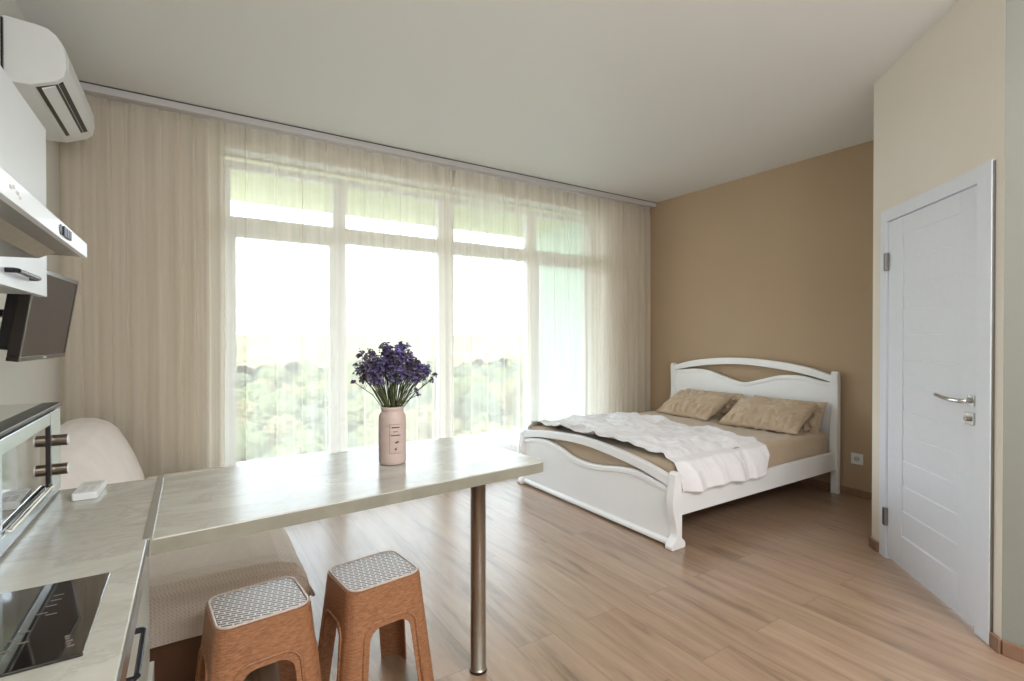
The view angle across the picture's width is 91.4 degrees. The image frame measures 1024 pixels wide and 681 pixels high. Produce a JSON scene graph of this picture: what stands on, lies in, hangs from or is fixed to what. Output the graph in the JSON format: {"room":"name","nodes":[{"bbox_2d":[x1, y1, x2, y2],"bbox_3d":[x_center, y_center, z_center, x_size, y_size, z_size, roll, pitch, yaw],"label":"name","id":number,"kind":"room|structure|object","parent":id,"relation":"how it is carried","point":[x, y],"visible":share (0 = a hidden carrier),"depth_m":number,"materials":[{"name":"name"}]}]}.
{"room":"studio apartment","nodes":[
{"label":"studio apartment","id":0,"kind":"room"},
{"bbox_2d":[0,0,61,425],"bbox_3d":[-1.151,-0.135,0.330,0.200,2.885,6.600,0,0,-33],"label":"wall","id":1,"kind":"structure","parent":0,"point":[33,381],"depth_m":2.69,"materials":[{"name":"beige paint"}]},
{"bbox_2d":[0,65,46,296],"bbox_3d":[-1.358,-0.375,1.164,0.356,0.496,0.570,0,0,-33],"label":"upper cabinet","id":2,"kind":"object","parent":1,"relation":"attached to","point":[22,134],"visible":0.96,"depth_m":1.27,"materials":[{"name":"wood"}]},
{"bbox_2d":[0,270,78,361],"bbox_3d":[-1.730,-0.086,1.707,0.317,0.304,0.500,0,0,-33],"label":"television","id":3,"kind":"object","parent":1,"relation":"attached to","point":[32,327],"visible":0.78,"depth_m":1.68,"materials":[{"name":"black plastic"}]},
{"bbox_2d":[0,167,86,257],"bbox_3d":[-0.974,-0.182,0.705,0.504,0.051,0.600,0,0,-33],"label":"range hood","id":4,"kind":"object","parent":1,"relation":"attached to","point":[28,229],"visible":1,"depth_m":0.82,"materials":[{"name":"metal"}]},
{"bbox_2d":[0,15,94,142],"bbox_3d":[-2.345,-1.282,2.567,0.218,0.286,0.812,0,0,-33],"label":"air conditioner","id":5,"kind":"object","parent":1,"relation":"attached to","point":[33,57],"visible":0.91,"depth_m":2.28,"materials":[{"name":"white plastic"}]},
{"bbox_2d":[36,82,87,135],"bbox_3d":[-2.290,-1.174,2.559,0.096,0.056,0.645,0,0,-33],"label":"outlet","id":6,"kind":"object","parent":5,"relation":"attached to","point":[58,100],"depth_m":2.51,"materials":[{"name":"plastic"}]},
{"bbox_2d":[60,98,644,478],"bbox_3d":[-0.694,-0.165,4.699,5.690,2.885,0.260,0,0,-33],"label":"wall","id":7,"kind":"structure","parent":0,"point":[185,258],"depth_m":3.50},
{"bbox_2d":[63,100,450,474],"bbox_3d":[-1.661,-0.139,3.804,2.678,2.815,0.099,0,0,-33],"label":"sheer curtain","id":8,"kind":"object","parent":7,"relation":"hanging from","point":[419,196],"visible":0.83,"depth_m":3.55,"materials":[{"name":"white fabric"}]},
{"bbox_2d":[221,159,445,466],"bbox_3d":[-1.429,-0.113,4.295,1.876,2.525,0.085,0,0,-33],"label":"window","id":9,"kind":"structure","parent":7,"relation":"in","point":[240,227],"depth_m":4.20,"materials":[{"name":"white plastic"}]},
{"bbox_2d":[79,80,655,202],"bbox_3d":[-0.530,-1.603,4.434,5.290,0.006,0.006,0,0,-33],"label":"trim","id":10,"kind":"structure","parent":7,"relation":"attached to","point":[79,80],"depth_m":3.85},
{"bbox_2d":[220,145,605,466],"bbox_3d":[-0.570,-0.138,4.719,3.780,2.570,0.160,0,0,-33],"label":"trim","id":11,"kind":"structure","parent":7,"relation":"attached to","point":[223,149],"depth_m":4.37,"materials":[{"name":"white plastic"}]},
{"bbox_2d":[446,197,593,450],"bbox_3d":[0.175,-0.119,5.294,1.904,2.525,0.139,0,0,-33],"label":"window","id":12,"kind":"structure","parent":7,"relation":"in","point":[534,259],"depth_m":5.33,"materials":[{"name":"white plastic"}]},
{"bbox_2d":[453,170,650,448],"bbox_3d":[0.548,-0.149,5.221,2.554,2.815,0.101,0,0,-33],"label":"sheer curtain","id":13,"kind":"object","parent":7,"relation":"hanging from","point":[631,215],"visible":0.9,"depth_m":5.09,"materials":[{"name":"white fabric"}]},
{"bbox_2d":[238,428,520,465],"bbox_3d":[-2.039,1.411,4.945,6.900,0.230,1.590,0,0,-33],"label":"floor","id":14,"kind":"structure","parent":0,"point":[513,435],"depth_m":6.43,"materials":[{"name":"white"}]},
{"bbox_2d":[221,157,589,236],"bbox_3d":[-2.039,-1.574,4.925,6.900,0.200,1.590,0,0,-33],"label":"ceiling","id":15,"kind":"structure","parent":0,"point":[241,183],"depth_m":5.31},
{"bbox_2d":[14,0,957,202],"bbox_3d":[1.143,-1.663,1.827,5.690,0.150,7.060,0,0,-33],"label":"ceiling","id":16,"kind":"structure","parent":0,"point":[656,101],"depth_m":2.98,"materials":[{"name":"paint"}]},
{"bbox_2d":[80,82,655,208],"bbox_3d":[-0.567,-1.581,4.491,5.290,0.050,0.130,0,0,-33],"label":"rail","id":17,"kind":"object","parent":16,"relation":"attached to","point":[91,91],"depth_m":3.88,"materials":[{"name":"white metal"}]},
{"bbox_2d":[536,224,582,420],"bbox_3d":[0.717,-0.062,6.675,0.180,2.850,1.540,0,0,-33],"label":"wall","id":18,"kind":"structure","parent":0,"point":[540,244],"depth_m":6.56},
{"bbox_2d":[243,477,1023,680],"bbox_3d":[1.143,1.357,1.848,5.690,0.120,7.060,0,0,-33],"label":"floor","id":19,"kind":"structure","parent":0,"point":[786,582],"depth_m":2.56,"materials":[{"name":"brown wood"}]},
{"bbox_2d":[126,627,147,680],"bbox_3d":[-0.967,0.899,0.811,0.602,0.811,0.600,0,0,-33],"label":"handle","id":20,"kind":"object","parent":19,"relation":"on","point":[135,663],"visible":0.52,"depth_m":1.00,"materials":[{"name":"metal"}]},
{"bbox_2d":[135,561,153,680],"bbox_3d":[-1.267,0.896,1.255,0.577,0.811,0.470,0,0,-33],"label":"base cabinet","id":21,"kind":"object","parent":19,"relation":"on","point":[147,673],"visible":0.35,"depth_m":1.49,"materials":[{"name":"white wood"}]},
{"bbox_2d":[0,478,156,680],"bbox_3d":[-0.703,0.476,0.384,0.608,0.038,2.600,0,0,-33],"label":"countertop","id":22,"kind":"structure","parent":21,"relation":"on","point":[68,539],"depth_m":1.03,"materials":[{"name":"stone"}]},
{"bbox_2d":[0,402,70,556],"bbox_3d":[-1.310,0.319,1.157,0.363,0.266,0.620,0,0,-33],"label":"oven","id":23,"kind":"object","parent":22,"relation":"on","point":[31,440],"visible":1,"depth_m":1.22,"materials":[{"name":"metal"}]},
{"bbox_2d":[0,572,110,677],"bbox_3d":[-0.915,0.452,0.705,0.518,0.005,0.296,0,0,-33],"label":"cooktop","id":24,"kind":"object","parent":22,"relation":"in","point":[40,626],"visible":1,"depth_m":0.80,"materials":[{"name":"black glass"}]},
{"bbox_2d":[72,480,105,500],"bbox_3d":[-1.241,0.439,1.470,0.058,0.021,0.140,0,0,-31],"label":"remote control","id":25,"kind":"object","parent":22,"relation":"on","point":[90,489],"visible":1,"depth_m":1.44,"materials":[{"name":"white plastic"}]},
{"bbox_2d":[150,635,201,680],"bbox_3d":[-1.792,0.903,2.474,0.989,0.780,1.710,0,0,-33],"label":"sofa","id":26,"kind":"object","parent":19,"relation":"on","point":[175,661],"visible":0.03,"depth_m":1.83,"materials":[{"name":"brown wood"}]},
{"bbox_2d":[59,418,144,489],"bbox_3d":[-2.038,0.673,2.333,0.424,0.415,1.722,0,0,-33],"label":"cover","id":27,"kind":"object","parent":26,"relation":"on","point":[97,449],"visible":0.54,"depth_m":2.54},
{"bbox_2d":[146,466,314,648],"bbox_3d":[-1.565,0.971,2.620,0.684,0.215,1.778,0,0,-33],"label":"seat cover","id":28,"kind":"object","parent":26,"relation":"on","point":[182,582],"visible":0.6,"depth_m":1.93,"materials":[{"name":"beige fabric"}]},
{"bbox_2d":[195,576,321,680],"bbox_3d":[-0.823,1.070,1.627,0.376,0.457,0.345,0,1,-38],"label":"plastic stool","id":29,"kind":"object","parent":19,"relation":"on","point":[247,629],"visible":1,"depth_m":1.56,"materials":[{"name":"brown plastic"}]},
{"bbox_2d":[142,437,542,675],"bbox_3d":[-0.535,0.872,1.738,1.207,0.852,0.614,0,1,-37],"label":"bar table","id":30,"kind":"object","parent":19,"relation":"on","point":[187,510],"visible":1,"depth_m":1.58,"materials":[{"name":"wood"}]},
{"bbox_2d":[378,406,405,464],"bbox_3d":[-0.437,0.343,1.827,0.098,0.208,0.100,0,0,-33],"label":"flower vase","id":31,"kind":"object","parent":30,"relation":"on","point":[392,420],"visible":0.94,"depth_m":1.79,"materials":[{"name":"ceramic"}]},
{"bbox_2d":[350,341,437,406],"bbox_3d":[-0.436,0.190,1.825,0.261,0.375,0.256,0,0,33],"label":"flower bouquet","id":32,"kind":"object","parent":31,"relation":"in","point":[396,363],"visible":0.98,"depth_m":1.79,"materials":[{"name":"purple plant"}]},
{"bbox_2d":[389,424,400,453],"bbox_3d":[-0.416,0.351,1.784,0.041,0.104,0.006,0,0,-27],"label":"print","id":33,"kind":"object","parent":31,"relation":"attached to","point":[394,429],"depth_m":1.78},
{"bbox_2d":[318,550,433,680],"bbox_3d":[-0.510,1.069,1.843,0.376,0.457,0.345,0,1,-40],"label":"plastic stool","id":34,"kind":"object","parent":19,"relation":"on","point":[382,590],"visible":0.99,"depth_m":1.78,"materials":[{"name":"brown plastic"}]},
{"bbox_2d":[517,358,840,550],"bbox_3d":[1.398,0.727,4.337,2.111,1.106,1.720,0,0,-33],"label":"double bed","id":35,"kind":"object","parent":19,"relation":"on","point":[653,504],"visible":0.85,"depth_m":3.87,"materials":[{"name":"white paint"}]},
{"bbox_2d":[531,411,826,473],"bbox_3d":[1.404,0.896,4.347,1.936,0.298,1.621,0,0,-33],"label":"mattress","id":36,"kind":"object","parent":35,"relation":"on","point":[782,447],"visible":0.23,"depth_m":3.93,"materials":[{"name":"beige fabric"}]},
{"bbox_2d":[527,412,769,491],"bbox_3d":[1.083,0.817,4.098,1.156,0.285,1.753,0,0,-33],"label":"throw","id":37,"kind":"object","parent":36,"relation":"on","point":[705,457],"visible":0.96,"depth_m":3.57,"materials":[{"name":"white fabric"}]},
{"bbox_2d":[656,389,733,420],"bbox_3d":[1.812,0.635,4.994,0.388,0.260,0.632,0,0,-30],"label":"pillow","id":38,"kind":"object","parent":36,"relation":"on","point":[687,403],"visible":0.99,"depth_m":4.87,"materials":[{"name":"beige fabric"}]},
{"bbox_2d":[687,388,742,417],"bbox_3d":[2.001,0.645,5.068,0.160,0.261,0.652,0,0,-33],"label":"pillow","id":39,"kind":"object","parent":36,"relation":"on","point":[726,408],"visible":0.15,"depth_m":4.87,"materials":[{"name":"beige fabric"}]},
{"bbox_2d":[719,397,817,433],"bbox_3d":[2.212,0.638,4.342,0.388,0.259,0.671,0,0,-37],"label":"pillow","id":40,"kind":"object","parent":36,"relation":"on","point":[766,414],"visible":1,"depth_m":4.24,"materials":[{"name":"beige fabric"}]},
{"bbox_2d":[754,395,826,433],"bbox_3d":[2.412,0.649,4.429,0.158,0.261,0.652,0,0,-33],"label":"pillow","id":41,"kind":"object","parent":36,"relation":"on","point":[812,424],"visible":0.18,"depth_m":4.20,"materials":[{"name":"beige fabric"}]},
{"bbox_2d":[645,140,873,491],"bbox_3d":[2.467,-0.166,4.856,0.200,2.885,2.890,0,0,-33],"label":"wall","id":42,"kind":"structure","parent":0,"point":[776,264],"depth_m":4.66,"materials":[{"name":"brown paint"}]},
{"bbox_2d":[797,478,871,499],"bbox_3d":[2.348,1.245,4.849,0.018,0.062,2.790,0,0,-33],"label":"baseboard","id":43,"kind":"structure","parent":42,"relation":"attached to","point":[811,482],"depth_m":4.18,"materials":[{"name":"brown wood"}]},
{"bbox_2d":[851,452,862,464],"bbox_3d":[2.831,0.971,4.102,0.011,0.090,0.090,0,0,-33],"label":"wall socket","id":44,"kind":"object","parent":42,"relation":"attached to","point":[856,458],"visible":1,"depth_m":4.10,"materials":[{"name":"white plastic"}]},
{"bbox_2d":[872,0,1005,638],"bbox_3d":[2.198,-0.150,2.578,0.120,2.885,1.082,0,0,12],"label":"wall","id":45,"kind":"structure","parent":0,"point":[939,109],"depth_m":2.42,"materials":[{"name":"beige paint"}]},
{"bbox_2d":[869,536,878,551],"bbox_3d":[2.234,1.258,3.087,0.016,0.062,0.100,0,0,12],"label":"baseboard","id":46,"kind":"structure","parent":45,"relation":"attached to","point":[873,543],"depth_m":3.08,"materials":[{"name":"brown wood"}]},
{"bbox_2d":[882,186,976,625],"bbox_3d":[2.131,0.292,2.587,0.103,1.971,0.778,0,0,12],"label":"door","id":47,"kind":"structure","parent":45,"relation":"in","point":[930,262],"depth_m":2.53,"materials":[{"name":"white wood"}]},
{"bbox_2d":[879,159,994,644],"bbox_3d":[2.187,0.262,2.560,0.133,2.060,0.932,0,0,12],"label":"door frame","id":48,"kind":"structure","parent":45,"relation":"attached to","point":[982,175],"depth_m":2.18,"materials":[{"name":"white wood"}]},
{"bbox_2d":[990,160,995,631],"bbox_3d":[2.033,0.238,2.114,0.010,1.995,0.004,0,0,12],"label":"trim","id":49,"kind":"structure","parent":45,"relation":"attached to","point":[994,161],"depth_m":2.11,"materials":[{"name":"wood"}]},
{"bbox_2d":[989,632,1001,653],"bbox_3d":[2.023,1.264,2.092,0.016,0.062,0.055,0,0,12],"label":"baseboard","id":50,"kind":"structure","parent":45,"relation":"attached to","point":[995,642],"depth_m":2.08,"materials":[{"name":"brown wood"}]},
{"bbox_2d":[1002,0,1023,646],"bbox_3d":[2.899,-0.138,0.814,0.120,2.885,3.040,0,0,-33],"label":"wall","id":51,"kind":"structure","parent":0,"point":[1013,352],"depth_m":2.04,"materials":[{"name":"beige paint"}]},
{"bbox_2d":[1002,640,1023,663],"bbox_3d":[2.842,1.274,0.785,0.018,0.062,3.035,0,0,-33],"label":"baseboard","id":52,"kind":"structure","parent":51,"relation":"attached to","point":[1011,650],"depth_m":2.03,"materials":[{"name":"brown wood"}]},
{"label":"outside","id":53,"kind":"structure","parent":0,"visible":0},
{"bbox_2d":[238,360,514,433],"bbox_3d":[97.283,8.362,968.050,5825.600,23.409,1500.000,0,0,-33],"label":"ground","id":54,"kind":"structure","parent":53,"point":[508,420],"depth_m":168.04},
{"bbox_2d":[238,434,247,461],"bbox_3d":[-45.962,19.155,77.089,9.512,11.927,9.269,0,0,-36],"label":"tree","id":55,"kind":"object","parent":54,"relation":"on","point":[240,448],"visible":0.07,"depth_m":77.18,"materials":[{"name":"green plant"}]},
{"bbox_2d":[238,373,252,388],"bbox_3d":[-103.247,17.619,190.428,9.403,10.857,9.531,0,0,23],"label":"tree","id":56,"kind":"object","parent":54,"relation":"on","point":[243,380],"visible":0.32,"depth_m":188.04,"materials":[{"name":"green plant"}]},
{"bbox_2d":[239,417,254,424],"bbox_3d":[-57.100,20.390,103.552,8.410,9.726,8.737,0,0,16],"label":"tree","id":57,"kind":"object","parent":54,"relation":"on","point":[240,418],"visible":0.04,"depth_m":103.12,"materials":[{"name":"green plant"}]},
{"bbox_2d":[239,400,257,420],"bbox_3d":[-68.141,20.001,127.444,9.084,10.186,8.745,0,0,-4],"label":"tree","id":58,"kind":"object","parent":54,"relation":"on","point":[248,406],"visible":0.24,"depth_m":125.03,"materials":[{"name":"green plant"}]},
{"bbox_2d":[239,381,268,402],"bbox_3d":[-75.019,18.286,146.619,8.745,12.798,8.522,0,0,-9],"label":"tree","id":59,"kind":"object","parent":54,"relation":"on","point":[262,389],"visible":0.33,"depth_m":144.86,"materials":[{"name":"green plant"}]},
{"bbox_2d":[239,421,269,460],"bbox_3d":[-47.436,19.780,88.417,8.311,10.779,8.529,0,0,-4],"label":"tree","id":60,"kind":"object","parent":54,"relation":"on","point":[261,447],"visible":0.23,"depth_m":87.06,"materials":[{"name":"green plant"}]},
{"bbox_2d":[252,378,275,390],"bbox_3d":[-92.800,18.554,185.895,9.183,9.841,8.840,0,0,-35],"label":"tree","id":61,"kind":"object","parent":54,"relation":"on","point":[266,381],"visible":0.12,"depth_m":184.61,"materials":[{"name":"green plant"}]},
{"bbox_2d":[257,363,291,385],"bbox_3d":[-96.750,16.098,202.483,12.332,14.201,12.018,0,0,1],"label":"tree","id":62,"kind":"object","parent":54,"relation":"on","point":[264,373],"visible":0.31,"depth_m":199.80,"materials":[{"name":"green plant"}]},
{"bbox_2d":[251,390,300,430],"bbox_3d":[-54.177,18.188,115.011,10.136,13.947,10.401,0,0,16],"label":"tree","id":63,"kind":"object","parent":54,"relation":"on","point":[263,416],"visible":0.27,"depth_m":111.78,"materials":[{"name":"green plant"}]},
{"bbox_2d":[262,413,302,451],"bbox_3d":[-45.996,19.810,100.474,8.265,10.757,7.956,0,0,27],"label":"tree","id":64,"kind":"object","parent":54,"relation":"on","point":[266,429],"visible":0.29,"depth_m":97.92,"materials":[{"name":"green plant"}]},
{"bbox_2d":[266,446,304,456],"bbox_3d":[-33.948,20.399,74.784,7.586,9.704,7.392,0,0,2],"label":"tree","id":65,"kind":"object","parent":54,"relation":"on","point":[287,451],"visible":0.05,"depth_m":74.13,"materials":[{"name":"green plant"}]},
{"bbox_2d":[285,384,300,393],"bbox_3d":[-72.618,19.090,163.531,10.083,10.485,9.706,0,0,-4],"label":"tree","id":66,"kind":"object","parent":54,"relation":"on","point":[286,385],"visible":0.1,"depth_m":161.13,"materials":[{"name":"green plant"}]},
{"bbox_2d":[290,386,306,395],"bbox_3d":[-63.053,18.945,151.277,10.445,11.311,10.055,0,0,9],"label":"tree","id":67,"kind":"object","parent":54,"relation":"on","point":[297,389],"visible":0.1,"depth_m":149.46,"materials":[{"name":"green plant"}]},
{"bbox_2d":[291,374,306,386],"bbox_3d":[-72.362,17.865,173.701,8.205,12.662,8.419,0,1,-41],"label":"tree","id":68,"kind":"object","parent":54,"relation":"on","point":[301,381],"visible":0.2,"depth_m":170.98,"materials":[{"name":"green plant"}]},
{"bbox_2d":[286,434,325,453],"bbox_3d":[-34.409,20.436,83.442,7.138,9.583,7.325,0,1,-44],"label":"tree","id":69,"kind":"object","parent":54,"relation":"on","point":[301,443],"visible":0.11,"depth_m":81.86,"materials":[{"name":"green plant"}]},
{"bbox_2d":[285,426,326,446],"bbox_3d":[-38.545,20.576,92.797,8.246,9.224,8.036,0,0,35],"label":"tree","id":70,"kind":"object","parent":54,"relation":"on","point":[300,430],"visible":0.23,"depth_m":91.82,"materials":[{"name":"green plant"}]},
{"bbox_2d":[295,364,319,381],"bbox_3d":[-79.215,16.531,192.960,10.323,14.832,10.593,0,0,4],"label":"tree","id":71,"kind":"object","parent":54,"relation":"on","point":[303,369],"visible":0.3,"depth_m":190.28,"materials":[{"name":"green plant"}]},
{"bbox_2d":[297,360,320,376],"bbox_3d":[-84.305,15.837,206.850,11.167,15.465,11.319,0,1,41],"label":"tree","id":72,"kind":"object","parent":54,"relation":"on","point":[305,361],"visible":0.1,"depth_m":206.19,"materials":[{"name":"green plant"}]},
{"bbox_2d":[295,382,324,408],"bbox_3d":[-52.883,17.857,134.179,9.714,13.881,9.466,0,1,38],"label":"tree","id":73,"kind":"object","parent":54,"relation":"on","point":[301,397],"visible":0.28,"depth_m":130.97,"materials":[{"name":"green plant"}]},
{"bbox_2d":[295,404,328,427],"bbox_3d":[-43.883,19.375,109.740,8.546,11.433,8.432,0,0,-15],"label":"tree","id":74,"kind":"object","parent":54,"relation":"on","point":[320,413],"visible":0.26,"depth_m":108.19,"materials":[{"name":"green plant"}]},
{"bbox_2d":[316,379,328,386],"bbox_3d":[-61.205,18.464,161.941,8.912,11.945,9.258,0,0,-11],"label":"tree","id":75,"kind":"object","parent":54,"relation":"on","point":[322,382],"visible":0.07,"depth_m":160.11,"materials":[{"name":"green plant"}]},
{"bbox_2d":[318,374,328,381],"bbox_3d":[-67.741,17.941,185.094,10.304,12.712,10.444,0,0,31],"label":"tree","id":76,"kind":"object","parent":54,"relation":"on","point":[326,377],"visible":0.12,"depth_m":181.83,"materials":[{"name":"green plant"}]},
{"bbox_2d":[320,366,328,374],"bbox_3d":[-79.073,16.905,218.078,9.997,13.292,9.863,0,0,-16],"label":"tree","id":77,"kind":"object","parent":54,"relation":"on","point":[323,370],"visible":0.14,"depth_m":215.30,"materials":[{"name":"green plant"}]},
{"bbox_2d":[315,416,350,444],"bbox_3d":[-36.712,20.172,101.686,8.088,9.910,7.979,0,1,42],"label":"tree","id":78,"kind":"object","parent":54,"relation":"on","point":[322,427],"visible":0.19,"depth_m":98.87,"materials":[{"name":"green plant"}]},
{"bbox_2d":[316,387,361,413],"bbox_3d":[-42.187,17.476,123.885,11.983,14.623,12.146,0,0,-22],"label":"tree","id":79,"kind":"object","parent":54,"relation":"on","point":[323,402],"visible":0.12,"depth_m":120.17,"materials":[{"name":"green plant"}]},
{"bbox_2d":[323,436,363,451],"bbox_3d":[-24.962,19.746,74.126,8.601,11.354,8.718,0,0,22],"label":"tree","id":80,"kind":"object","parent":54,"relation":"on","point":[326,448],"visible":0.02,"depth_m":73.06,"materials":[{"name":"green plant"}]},
{"bbox_2d":[349,379,363,389],"bbox_3d":[-54.707,18.464,171.165,9.298,11.812,8.950,0,0,36],"label":"tree","id":81,"kind":"object","parent":54,"relation":"on","point":[350,384],"visible":0.09,"depth_m":170.03,"materials":[{"name":"green plant"}]},
{"bbox_2d":[348,425,377,442],"bbox_3d":[-26.708,20.404,93.028,8.627,9.699,8.407,0,1,-40],"label":"tree","id":82,"kind":"object","parent":54,"relation":"on","point":[361,427],"visible":0.09,"depth_m":91.32,"materials":[{"name":"green plant"}]},
{"bbox_2d":[348,392,381,432],"bbox_3d":[-32.465,18.175,111.937,9.612,13.467,9.367,0,0,-19],"label":"tree","id":83,"kind":"object","parent":54,"relation":"on","point":[361,394],"visible":0.18,"depth_m":108.47,"materials":[{"name":"green plant"}]},
{"bbox_2d":[358,441,377,447],"bbox_3d":[-15.886,18.708,61.722,11.564,13.870,11.270,0,0,-31],"label":"tree","id":84,"kind":"object","parent":54,"relation":"on","point":[359,444],"visible":0.02,"depth_m":60.17,"materials":[{"name":"green plant"}]},
{"bbox_2d":[363,409,380,426],"bbox_3d":[-26.696,19.279,103.892,8.021,11.562,8.332,0,1,-44],"label":"tree","id":85,"kind":"object","parent":54,"relation":"on","point":[371,423],"visible":0.07,"depth_m":101.28,"materials":[{"name":"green plant"}]},
{"bbox_2d":[236,333,516,369],"bbox_3d":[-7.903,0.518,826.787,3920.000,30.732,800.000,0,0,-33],"label":"woodland","id":86,"kind":"object","parent":54,"relation":"on","point":[244,343],"visible":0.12,"depth_m":469.34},
{"bbox_2d":[369,428,416,442],"bbox_3d":[-20.119,19.390,83.476,9.267,12.140,8.920,0,1,45],"label":"tree","id":87,"kind":"object","parent":54,"relation":"on","point":[371,437],"visible":0.06,"depth_m":81.96,"materials":[{"name":"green plant"}]},
{"bbox_2d":[389,382,418,401],"bbox_3d":[-32.150,17.238,145.752,11.214,13.627,11.063,0,0,-13],"label":"tree","id":88,"kind":"object","parent":54,"relation":"on","point":[415,394],"visible":0.1,"depth_m":143.74,"materials":[{"name":"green plant"}]},
{"bbox_2d":[406,397,418,410],"bbox_3d":[-26.445,19.581,135.543,7.730,8.984,7.627,0,0,-37],"label":"tree","id":89,"kind":"object","parent":54,"relation":"on","point":[415,401],"visible":0.17,"depth_m":133.26,"materials":[{"name":"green plant"}]},
{"bbox_2d":[413,398,435,408],"bbox_3d":[-17.050,18.369,107.288,9.923,13.173,10.058,0,0,-12],"label":"tree","id":90,"kind":"object","parent":54,"relation":"on","point":[431,400],"visible":0.06,"depth_m":106.54,"materials":[{"name":"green plant"}]},
{"bbox_2d":[427,384,434,400],"bbox_3d":[-21.386,18.151,145.296,7.750,11.148,7.855,0,0,-28],"label":"tree","id":91,"kind":"object","parent":54,"relation":"on","point":[431,394],"visible":0.15,"depth_m":143.04,"materials":[{"name":"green plant"}]},
{"bbox_2d":[406,402,460,440],"bbox_3d":[-15.766,18.307,94.882,11.496,14.070,11.942,0,0,19],"label":"tree","id":92,"kind":"object","parent":54,"relation":"on","point":[431,408],"visible":0.23,"depth_m":91.08,"materials":[{"name":"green plant"}]},
{"bbox_2d":[454,365,470,378],"bbox_3d":[-19.402,17.241,200.378,11.690,14.949,11.533,0,0,-3],"label":"tree","id":93,"kind":"object","parent":54,"relation":"on","point":[466,370],"visible":0.16,"depth_m":198.17,"materials":[{"name":"green plant"}]},
{"bbox_2d":[458,375,470,408],"bbox_3d":[-12.954,17.116,156.195,9.267,12.705,9.509,0,1,42],"label":"tree","id":94,"kind":"object","parent":54,"relation":"on","point":[466,381],"visible":0.29,"depth_m":153.23,"materials":[{"name":"green plant"}]},
{"bbox_2d":[461,385,492,411],"bbox_3d":[-8.140,17.419,123.362,9.312,13.559,9.439,0,1,-44],"label":"tree","id":95,"kind":"object","parent":54,"relation":"on","point":[468,393],"visible":0.15,"depth_m":121.75,"materials":[{"name":"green plant"}]},
{"bbox_2d":[464,412,490,430],"bbox_3d":[-6.285,19.941,101.188,7.224,10.612,7.413,0,0,12],"label":"tree","id":96,"kind":"object","parent":54,"relation":"on","point":[483,415],"visible":0.09,"depth_m":100.65,"materials":[{"name":"green plant"}]},
{"bbox_2d":[460,394,503,428],"bbox_3d":[-6.749,17.740,112.415,10.012,14.028,9.878,0,1,-41],"label":"tree","id":97,"kind":"object","parent":54,"relation":"on","point":[483,406],"visible":0.16,"depth_m":109.83,"materials":[{"name":"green plant"}]},
{"bbox_2d":[485,368,491,381],"bbox_3d":[-11.438,17.580,209.717,10.668,14.616,10.813,0,0,37],"label":"tree","id":98,"kind":"object","parent":54,"relation":"on","point":[490,370],"visible":0.08,"depth_m":206.32,"materials":[{"name":"green plant"}]},
{"bbox_2d":[485,380,510,415],"bbox_3d":[-5.601,17.138,134.575,10.817,13.049,10.413,0,0,31],"label":"tree","id":99,"kind":"object","parent":54,"relation":"on","point":[504,396],"visible":0.3,"depth_m":132.08,"materials":[{"name":"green plant"}]},
{"bbox_2d":[500,368,507,373],"bbox_3d":[-5.420,19.343,272.081,8.169,9.367,7.960,0,0,21],"label":"tree","id":100,"kind":"object","parent":54,"relation":"on","point":[503,370],"visible":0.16,"depth_m":270.18,"materials":[{"name":"green plant"}]},
{"bbox_2d":[504,377,517,383],"bbox_3d":[-0.899,18.252,176.733,8.326,11.008,8.015,0,0,16],"label":"tree","id":101,"kind":"object","parent":54,"relation":"on","point":[508,380],"visible":0.14,"depth_m":175.62,"materials":[{"name":"green plant"}]},
{"bbox_2d":[503,381,519,413],"bbox_3d":[-0.089,17.866,156.672,8.132,10.764,7.829,0,0,26],"label":"tree","id":102,"kind":"object","parent":54,"relation":"on","point":[512,388],"visible":0.48,"depth_m":153.91,"materials":[{"name":"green plant"}]},
{"bbox_2d":[506,359,516,370],"bbox_3d":[2.019,17.047,281.399,10.284,12.889,10.022,0,0,-14],"label":"tree","id":103,"kind":"object","parent":54,"relation":"on","point":[513,361],"visible":0.22,"depth_m":279.78,"materials":[{"name":"green plant"}]},
{"bbox_2d":[508,363,516,373],"bbox_3d":[3.179,18.240,264.568,10.941,12.943,11.090,0,0,0],"label":"tree","id":104,"kind":"object","parent":54,"relation":"on","point":[513,368],"visible":0.17,"depth_m":261.87,"materials":[{"name":"green plant"}]},
{"bbox_2d":[511,370,518,383],"bbox_3d":[5.203,17.140,194.872,11.276,14.095,10.989,0,0,-11],"label":"tree","id":105,"kind":"object","parent":54,"relation":"on","point":[514,374],"visible":0.1,"depth_m":192.83,"materials":[{"name":"green plant"}]},
{"bbox_2d":[512,394,519,420],"bbox_3d":[6.284,16.924,114.777,12.383,15.528,11.921,0,0,-21],"label":"tree","id":106,"kind":"object","parent":54,"relation":"on","point":[516,405],"visible":0.05,"depth_m":113.37,"materials":[{"name":"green plant"}]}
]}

